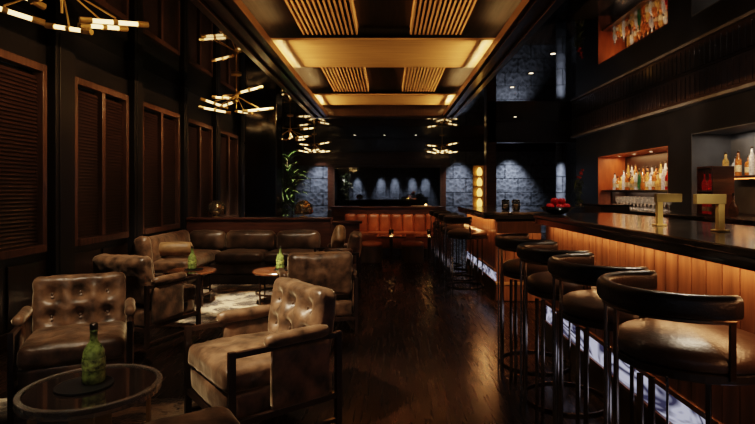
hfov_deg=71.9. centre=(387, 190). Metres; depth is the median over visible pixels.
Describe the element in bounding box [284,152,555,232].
wall
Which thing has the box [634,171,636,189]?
bottle
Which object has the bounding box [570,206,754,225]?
countertop
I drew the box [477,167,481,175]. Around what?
jar
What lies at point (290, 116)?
chandelier
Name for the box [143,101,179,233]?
window
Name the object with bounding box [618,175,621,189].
bottle
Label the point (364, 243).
cushion
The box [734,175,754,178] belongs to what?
shelf
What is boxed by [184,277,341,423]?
armchair
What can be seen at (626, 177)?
bottle
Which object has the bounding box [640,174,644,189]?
bottle
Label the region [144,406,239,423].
armchair
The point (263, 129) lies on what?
wall pillar
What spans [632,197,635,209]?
wine glass
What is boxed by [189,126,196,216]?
shutter
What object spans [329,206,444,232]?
wall
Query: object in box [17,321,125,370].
seat cushion
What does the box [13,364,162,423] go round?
coffee table
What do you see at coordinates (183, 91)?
trim
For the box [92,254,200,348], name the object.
armchair
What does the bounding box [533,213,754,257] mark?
countertop
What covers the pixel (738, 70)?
ceiling beam
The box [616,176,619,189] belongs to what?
bottle
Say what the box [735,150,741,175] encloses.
bottle
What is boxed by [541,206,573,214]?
fruit bowl
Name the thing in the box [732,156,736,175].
bottle
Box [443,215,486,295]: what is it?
bar stool
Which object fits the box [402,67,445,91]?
panel
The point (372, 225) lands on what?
banquette
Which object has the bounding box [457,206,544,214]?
countertop
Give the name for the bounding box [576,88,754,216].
wall
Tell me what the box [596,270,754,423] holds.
bar stool
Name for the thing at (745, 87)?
rail
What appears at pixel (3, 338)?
baseboard
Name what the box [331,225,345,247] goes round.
throw pillow
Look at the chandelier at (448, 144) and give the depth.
14.86 m
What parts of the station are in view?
door, door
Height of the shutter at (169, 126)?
1.534 m
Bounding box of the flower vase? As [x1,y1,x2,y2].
[572,169,585,205]
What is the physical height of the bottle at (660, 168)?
0.328 m
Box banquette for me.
[345,214,437,255]
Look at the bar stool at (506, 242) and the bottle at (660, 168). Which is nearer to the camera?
the bar stool at (506, 242)
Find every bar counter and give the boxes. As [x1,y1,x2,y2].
[457,206,544,300]
[533,213,754,423]
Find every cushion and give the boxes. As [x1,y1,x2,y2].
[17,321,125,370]
[135,283,195,307]
[147,230,189,261]
[153,249,220,271]
[188,331,273,392]
[189,230,225,250]
[215,248,268,263]
[226,230,275,250]
[264,249,318,263]
[277,229,319,248]
[336,293,349,298]
[362,241,382,246]
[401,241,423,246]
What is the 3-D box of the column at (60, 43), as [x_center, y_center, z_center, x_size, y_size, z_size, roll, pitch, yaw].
[-3.149,-0.150,5.020,0.098,2.900,0.300,0,0,0]
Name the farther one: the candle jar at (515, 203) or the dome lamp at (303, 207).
the dome lamp at (303, 207)
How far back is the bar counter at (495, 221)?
6.16 m
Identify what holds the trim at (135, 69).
attached to the wall at (22, 37)
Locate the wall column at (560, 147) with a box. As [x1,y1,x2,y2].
[556,143,565,203]
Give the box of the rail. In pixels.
[571,81,754,137]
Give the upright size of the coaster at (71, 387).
0.008 m
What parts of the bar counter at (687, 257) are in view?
strip frame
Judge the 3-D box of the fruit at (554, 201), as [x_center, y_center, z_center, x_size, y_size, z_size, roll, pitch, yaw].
[1.318,0.080,4.115,0.062,0.066,0.060,0,0,-13]
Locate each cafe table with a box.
[377,234,405,260]
[414,234,444,260]
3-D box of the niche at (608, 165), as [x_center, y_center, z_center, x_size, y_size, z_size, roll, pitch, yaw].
[4.469,-0.190,9.100,0.538,0.980,2.598,0,0,0]
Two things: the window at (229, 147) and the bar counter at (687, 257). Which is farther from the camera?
the window at (229, 147)
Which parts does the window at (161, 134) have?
pane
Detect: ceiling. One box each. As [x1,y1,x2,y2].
[7,0,754,138]
[242,0,521,93]
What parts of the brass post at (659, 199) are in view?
post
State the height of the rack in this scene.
0.600 m
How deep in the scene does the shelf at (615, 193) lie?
9.96 m
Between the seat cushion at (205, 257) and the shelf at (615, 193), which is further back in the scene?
the shelf at (615, 193)
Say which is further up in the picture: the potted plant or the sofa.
the potted plant
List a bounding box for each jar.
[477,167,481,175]
[477,178,481,185]
[477,188,481,195]
[477,198,481,205]
[502,200,509,210]
[512,200,519,210]
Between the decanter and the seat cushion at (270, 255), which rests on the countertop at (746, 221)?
the decanter
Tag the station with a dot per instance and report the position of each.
(589, 207)
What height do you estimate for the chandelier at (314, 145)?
0.540 m
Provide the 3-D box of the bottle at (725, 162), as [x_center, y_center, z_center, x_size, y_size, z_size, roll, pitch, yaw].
[4.500,-0.355,6.930,0.076,0.328,0.078,0,0,10]
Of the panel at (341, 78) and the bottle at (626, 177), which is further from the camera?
the bottle at (626, 177)
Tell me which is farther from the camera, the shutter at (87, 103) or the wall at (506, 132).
the wall at (506, 132)
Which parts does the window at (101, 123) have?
pane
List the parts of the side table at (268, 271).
leg, leg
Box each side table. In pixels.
[164,267,215,305]
[252,267,286,304]
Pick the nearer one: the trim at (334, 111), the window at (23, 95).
the window at (23, 95)
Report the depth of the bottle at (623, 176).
9.72 m
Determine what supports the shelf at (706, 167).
attached to the rack
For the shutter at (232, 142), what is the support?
attached to the window at (229, 147)
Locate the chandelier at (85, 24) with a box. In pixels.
[0,0,148,34]
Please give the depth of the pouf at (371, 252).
9.13 m
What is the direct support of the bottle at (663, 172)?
on the shelf at (615, 193)
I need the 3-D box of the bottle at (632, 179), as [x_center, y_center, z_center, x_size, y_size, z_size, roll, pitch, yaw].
[4.403,-0.151,9.370,0.087,0.260,0.090,0,0,-26]
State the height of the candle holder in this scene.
0.110 m
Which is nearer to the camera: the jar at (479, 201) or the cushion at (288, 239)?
the cushion at (288, 239)
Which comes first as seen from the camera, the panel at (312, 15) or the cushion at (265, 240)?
the panel at (312, 15)
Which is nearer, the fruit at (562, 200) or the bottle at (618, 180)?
the fruit at (562, 200)
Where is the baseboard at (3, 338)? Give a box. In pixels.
[0,333,6,348]
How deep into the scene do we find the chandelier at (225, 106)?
7.07 m
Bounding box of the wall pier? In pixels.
[484,122,495,205]
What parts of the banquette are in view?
seat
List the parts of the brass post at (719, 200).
post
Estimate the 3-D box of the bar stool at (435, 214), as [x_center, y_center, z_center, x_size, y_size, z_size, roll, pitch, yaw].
[0.963,0.808,7.840,0.555,0.982,0.550,0,0,-3]
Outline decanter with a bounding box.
[728,193,738,216]
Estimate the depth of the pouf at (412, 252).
9.14 m
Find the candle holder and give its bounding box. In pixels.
[389,229,393,234]
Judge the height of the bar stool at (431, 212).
0.982 m
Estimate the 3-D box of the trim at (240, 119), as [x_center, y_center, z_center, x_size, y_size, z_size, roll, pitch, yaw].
[-3.149,-0.150,11.125,0.098,2.900,0.230,0,0,0]
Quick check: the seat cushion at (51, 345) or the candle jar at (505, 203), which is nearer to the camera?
the seat cushion at (51, 345)
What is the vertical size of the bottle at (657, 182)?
0.278 m
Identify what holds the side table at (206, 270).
on the rug at (224, 297)
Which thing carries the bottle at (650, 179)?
on the shelf at (615, 193)
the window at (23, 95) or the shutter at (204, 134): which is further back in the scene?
the shutter at (204, 134)
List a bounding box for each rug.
[0,398,260,423]
[134,284,272,327]
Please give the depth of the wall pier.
12.00 m
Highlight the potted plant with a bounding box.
[282,150,309,216]
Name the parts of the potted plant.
stem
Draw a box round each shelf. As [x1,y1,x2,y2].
[601,190,667,203]
[698,166,711,168]
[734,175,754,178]
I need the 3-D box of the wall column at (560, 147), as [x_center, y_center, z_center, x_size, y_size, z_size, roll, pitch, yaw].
[4.620,-0.150,13.900,0.260,2.900,0.260,0,0,0]
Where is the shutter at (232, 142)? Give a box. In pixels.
[230,140,234,214]
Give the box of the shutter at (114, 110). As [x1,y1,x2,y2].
[106,99,122,233]
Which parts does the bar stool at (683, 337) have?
leg, leg, leg, leg, leg, leg, rail, backrest, seat, seat frame, leg, arm post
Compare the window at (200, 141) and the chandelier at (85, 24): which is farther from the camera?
the window at (200, 141)
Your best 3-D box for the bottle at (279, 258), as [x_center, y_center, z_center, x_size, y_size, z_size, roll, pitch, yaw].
[-1.250,0.771,6.030,0.100,0.266,0.100,0,0,-23]
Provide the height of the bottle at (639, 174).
0.363 m
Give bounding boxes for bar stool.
[429,210,460,271]
[433,211,468,278]
[438,213,477,286]
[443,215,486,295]
[495,233,570,385]
[517,241,609,423]
[548,253,668,423]
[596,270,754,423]
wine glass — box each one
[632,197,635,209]
[639,197,642,209]
[643,197,646,209]
[647,197,651,210]
[651,197,654,210]
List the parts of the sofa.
arm, seat, seat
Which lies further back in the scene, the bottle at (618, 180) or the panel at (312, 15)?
the bottle at (618, 180)
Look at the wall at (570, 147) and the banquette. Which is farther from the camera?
the wall at (570, 147)
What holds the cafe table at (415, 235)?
on the floor
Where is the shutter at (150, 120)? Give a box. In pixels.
[144,112,157,227]
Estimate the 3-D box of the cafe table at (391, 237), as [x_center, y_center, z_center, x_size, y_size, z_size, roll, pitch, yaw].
[0.060,1.070,9.850,0.540,0.460,0.500,0,0,0]
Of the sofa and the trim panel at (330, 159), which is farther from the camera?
the trim panel at (330, 159)
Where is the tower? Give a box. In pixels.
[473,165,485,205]
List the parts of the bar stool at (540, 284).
leg, leg, leg, leg, rail, leg, seat frame, leg, backrest, seat, leg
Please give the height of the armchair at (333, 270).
0.752 m
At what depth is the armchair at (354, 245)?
6.61 m
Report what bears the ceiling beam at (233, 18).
attached to the ceiling at (609, 52)
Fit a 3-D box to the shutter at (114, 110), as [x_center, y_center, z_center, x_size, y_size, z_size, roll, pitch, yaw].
[-3.210,-0.283,6.043,0.024,1.534,0.451,0,0,0]
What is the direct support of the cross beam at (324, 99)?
attached to the ceiling at (375, 18)
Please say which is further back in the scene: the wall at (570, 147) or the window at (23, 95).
the wall at (570, 147)
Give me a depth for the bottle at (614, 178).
10.09 m
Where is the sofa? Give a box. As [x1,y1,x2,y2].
[133,229,319,286]
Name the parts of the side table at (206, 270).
leg, leg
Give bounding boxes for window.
[0,49,46,259]
[75,76,128,245]
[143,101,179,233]
[188,118,212,216]
[221,130,238,216]
[244,138,244,216]
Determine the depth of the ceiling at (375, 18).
5.73 m
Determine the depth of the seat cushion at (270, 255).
7.28 m
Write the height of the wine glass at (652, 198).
0.205 m
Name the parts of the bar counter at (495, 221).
strip frame, panel, trim, panel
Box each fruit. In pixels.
[550,198,558,204]
[558,197,565,203]
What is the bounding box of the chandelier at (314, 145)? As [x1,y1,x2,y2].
[296,134,331,152]
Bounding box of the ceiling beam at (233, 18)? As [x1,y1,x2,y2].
[190,0,327,117]
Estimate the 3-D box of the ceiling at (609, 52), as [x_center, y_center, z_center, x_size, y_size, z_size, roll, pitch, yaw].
[1.100,-1.640,6.900,9.000,0.080,18.200,0,0,0]
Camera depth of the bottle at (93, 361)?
2.33 m
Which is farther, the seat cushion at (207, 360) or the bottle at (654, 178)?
the bottle at (654, 178)
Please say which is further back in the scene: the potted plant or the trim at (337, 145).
the trim at (337, 145)
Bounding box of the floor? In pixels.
[0,233,623,423]
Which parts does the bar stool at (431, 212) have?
leg, leg, leg, leg, backrest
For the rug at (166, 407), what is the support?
on the floor
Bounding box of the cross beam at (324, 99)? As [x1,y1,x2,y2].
[314,94,455,104]
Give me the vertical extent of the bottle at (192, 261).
0.266 m
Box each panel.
[271,38,494,66]
[284,0,357,34]
[294,152,449,209]
[321,67,368,91]
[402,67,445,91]
[410,0,476,34]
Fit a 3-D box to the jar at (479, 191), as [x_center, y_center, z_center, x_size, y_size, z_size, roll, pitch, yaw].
[2.120,0.029,12.050,0.130,0.190,0.130,0,0,0]
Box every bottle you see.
[81,322,105,384]
[188,246,196,269]
[276,246,284,268]
[613,173,616,189]
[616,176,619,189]
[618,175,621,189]
[622,170,624,189]
[625,172,628,189]
[628,172,631,189]
[630,175,633,189]
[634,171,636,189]
[637,169,640,189]
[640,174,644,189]
[645,170,649,189]
[648,174,651,189]
[651,170,656,189]
[655,173,660,189]
[658,162,661,180]
[661,167,664,189]
[665,169,667,189]
[701,172,706,189]
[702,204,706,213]
[707,172,711,189]
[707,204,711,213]
[722,152,728,165]
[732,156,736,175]
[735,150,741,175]
[745,155,748,174]
[749,146,754,174]
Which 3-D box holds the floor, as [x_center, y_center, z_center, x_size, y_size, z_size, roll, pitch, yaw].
[1.150,1.350,6.900,9.300,0.100,18.600,0,0,0]
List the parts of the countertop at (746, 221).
door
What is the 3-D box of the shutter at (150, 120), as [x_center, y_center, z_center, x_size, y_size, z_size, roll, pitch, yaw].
[-3.210,-0.283,6.980,0.024,1.534,0.516,0,0,0]
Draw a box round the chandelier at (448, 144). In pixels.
[425,135,458,153]
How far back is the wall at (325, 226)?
8.00 m
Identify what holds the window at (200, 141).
in the wall at (22, 37)
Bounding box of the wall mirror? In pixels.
[333,166,441,205]
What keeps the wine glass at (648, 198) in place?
on the countertop at (746, 221)
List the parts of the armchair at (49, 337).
leg, rail, arm rail, panel, seat, backrest, leg, panel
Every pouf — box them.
[361,241,382,264]
[401,241,423,264]
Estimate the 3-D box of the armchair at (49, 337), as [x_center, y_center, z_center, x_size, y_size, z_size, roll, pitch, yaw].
[-1.957,0.922,3.281,0.656,0.741,0.650,0,0,-26]
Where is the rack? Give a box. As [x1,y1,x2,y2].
[697,166,733,215]
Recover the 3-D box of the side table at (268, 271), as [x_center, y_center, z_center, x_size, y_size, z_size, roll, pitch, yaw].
[-1.270,1.103,6.000,0.570,0.380,0.570,0,0,0]
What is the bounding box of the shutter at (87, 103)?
[78,90,97,237]
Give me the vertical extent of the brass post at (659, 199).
0.170 m
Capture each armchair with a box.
[7,272,134,423]
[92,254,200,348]
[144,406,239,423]
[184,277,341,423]
[277,251,357,333]
[314,231,361,292]
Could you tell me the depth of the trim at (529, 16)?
5.25 m
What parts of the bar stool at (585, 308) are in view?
leg, leg, leg, leg, rail, leg, leg, seat frame, backrest, seat, leg, leg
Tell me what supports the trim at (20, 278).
attached to the wall at (22, 37)
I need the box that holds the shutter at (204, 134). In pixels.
[201,130,208,216]
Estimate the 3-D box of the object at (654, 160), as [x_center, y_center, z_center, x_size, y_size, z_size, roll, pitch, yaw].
[4.743,-0.190,9.100,0.010,0.980,2.600,0,0,0]
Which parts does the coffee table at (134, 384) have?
leg, leg, leg, leg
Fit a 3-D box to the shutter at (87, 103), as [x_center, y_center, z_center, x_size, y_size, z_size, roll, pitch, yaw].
[-3.210,-0.283,5.518,0.024,1.534,0.451,0,0,0]
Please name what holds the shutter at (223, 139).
attached to the window at (229, 147)
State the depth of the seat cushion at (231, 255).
7.26 m
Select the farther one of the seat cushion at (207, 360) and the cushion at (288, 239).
the cushion at (288, 239)
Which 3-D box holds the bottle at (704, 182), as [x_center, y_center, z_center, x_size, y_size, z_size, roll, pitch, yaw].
[3.920,-0.121,6.440,0.066,0.222,0.064,0,0,-43]
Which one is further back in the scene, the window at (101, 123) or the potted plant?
the potted plant
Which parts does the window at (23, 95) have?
pane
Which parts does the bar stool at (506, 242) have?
leg, leg, leg, leg, rail, leg, seat frame, leg, backrest, seat, leg, leg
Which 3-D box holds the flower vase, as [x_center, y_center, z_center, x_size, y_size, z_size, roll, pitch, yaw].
[3.940,0.419,10.755,0.381,1.761,0.300,0,0,-21]
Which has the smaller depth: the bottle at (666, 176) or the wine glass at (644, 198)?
the wine glass at (644, 198)
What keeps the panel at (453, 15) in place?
attached to the ceiling at (375, 18)
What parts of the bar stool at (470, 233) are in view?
leg, leg, leg, leg, leg, leg, backrest, seat, seat frame, leg, leg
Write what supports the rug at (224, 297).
on the floor
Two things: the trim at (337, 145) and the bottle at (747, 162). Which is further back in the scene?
the trim at (337, 145)
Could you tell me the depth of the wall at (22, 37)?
5.63 m
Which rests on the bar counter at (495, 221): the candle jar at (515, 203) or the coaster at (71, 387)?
the candle jar at (515, 203)
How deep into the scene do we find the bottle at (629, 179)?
9.48 m
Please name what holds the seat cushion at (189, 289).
on the armchair at (162, 300)
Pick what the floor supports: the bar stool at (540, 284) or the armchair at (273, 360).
the bar stool at (540, 284)
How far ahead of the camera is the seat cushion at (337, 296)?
4.78 m
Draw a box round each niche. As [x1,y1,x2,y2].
[691,122,754,212]
[731,131,754,213]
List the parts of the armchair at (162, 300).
backrest, cross rail, leg, seat, panel, rail, arm rail, leg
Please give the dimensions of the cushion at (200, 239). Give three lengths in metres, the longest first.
0.548 x 0.352 x 0.288 m
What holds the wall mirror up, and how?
attached to the trim panel at (330, 159)
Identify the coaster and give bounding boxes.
[53,375,113,395]
[184,268,202,270]
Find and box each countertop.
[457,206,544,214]
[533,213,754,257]
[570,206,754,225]
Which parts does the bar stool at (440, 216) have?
leg, leg, leg, leg, backrest, seat, leg, leg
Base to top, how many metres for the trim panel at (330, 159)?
1.780 m
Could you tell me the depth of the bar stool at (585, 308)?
2.30 m
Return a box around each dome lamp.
[207,200,225,217]
[294,200,312,217]
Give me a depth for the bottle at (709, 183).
6.32 m
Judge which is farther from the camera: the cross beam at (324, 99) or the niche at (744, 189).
the cross beam at (324, 99)
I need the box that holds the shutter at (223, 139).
[221,137,226,215]
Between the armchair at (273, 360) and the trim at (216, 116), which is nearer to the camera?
the armchair at (273, 360)
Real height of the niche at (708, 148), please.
1.090 m
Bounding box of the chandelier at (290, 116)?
[282,115,315,140]
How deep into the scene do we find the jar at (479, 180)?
12.00 m
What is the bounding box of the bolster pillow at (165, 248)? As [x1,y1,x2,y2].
[159,242,192,255]
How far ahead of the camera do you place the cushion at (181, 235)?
6.71 m
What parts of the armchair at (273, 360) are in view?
leg, cross rail, arm rail, leg, panel, seat, arm rail, rail, panel, backrest, leg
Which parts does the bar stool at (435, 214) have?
leg, leg, leg, leg, backrest, seat, leg, leg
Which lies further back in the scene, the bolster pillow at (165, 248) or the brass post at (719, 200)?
the bolster pillow at (165, 248)
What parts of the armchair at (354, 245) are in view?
backrest, leg, leg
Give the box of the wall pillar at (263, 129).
[245,90,281,216]
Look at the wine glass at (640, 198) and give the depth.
8.18 m
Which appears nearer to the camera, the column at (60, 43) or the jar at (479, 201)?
the column at (60, 43)
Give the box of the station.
[583,203,631,213]
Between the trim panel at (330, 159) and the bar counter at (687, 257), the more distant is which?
the trim panel at (330, 159)
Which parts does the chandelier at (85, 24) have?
arm, stem, arm, arm, arm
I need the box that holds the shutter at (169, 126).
[163,118,175,224]
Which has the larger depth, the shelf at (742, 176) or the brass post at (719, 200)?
the shelf at (742, 176)
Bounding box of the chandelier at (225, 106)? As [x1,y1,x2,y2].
[198,73,273,114]
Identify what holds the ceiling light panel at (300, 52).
attached to the ceiling at (375, 18)
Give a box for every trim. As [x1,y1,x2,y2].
[0,243,127,331]
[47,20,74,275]
[128,61,142,254]
[179,86,187,229]
[212,104,220,215]
[237,115,243,216]
[284,139,555,216]
[313,105,454,118]
[443,0,564,117]
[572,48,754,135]
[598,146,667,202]
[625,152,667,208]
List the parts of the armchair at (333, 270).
backrest, seat, cross rail, panel, leg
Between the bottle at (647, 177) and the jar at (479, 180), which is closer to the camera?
the bottle at (647, 177)
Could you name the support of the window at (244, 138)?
in the wall at (22, 37)
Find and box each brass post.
[651,194,681,225]
[693,194,729,231]
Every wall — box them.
[0,0,283,334]
[186,217,362,251]
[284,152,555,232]
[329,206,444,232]
[488,122,575,142]
[566,143,575,212]
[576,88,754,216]
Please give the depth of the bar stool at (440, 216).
7.17 m
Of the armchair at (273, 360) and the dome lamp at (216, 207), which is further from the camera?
the dome lamp at (216, 207)
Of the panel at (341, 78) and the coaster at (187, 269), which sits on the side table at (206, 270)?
the coaster at (187, 269)
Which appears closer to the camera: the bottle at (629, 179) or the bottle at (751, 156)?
the bottle at (751, 156)

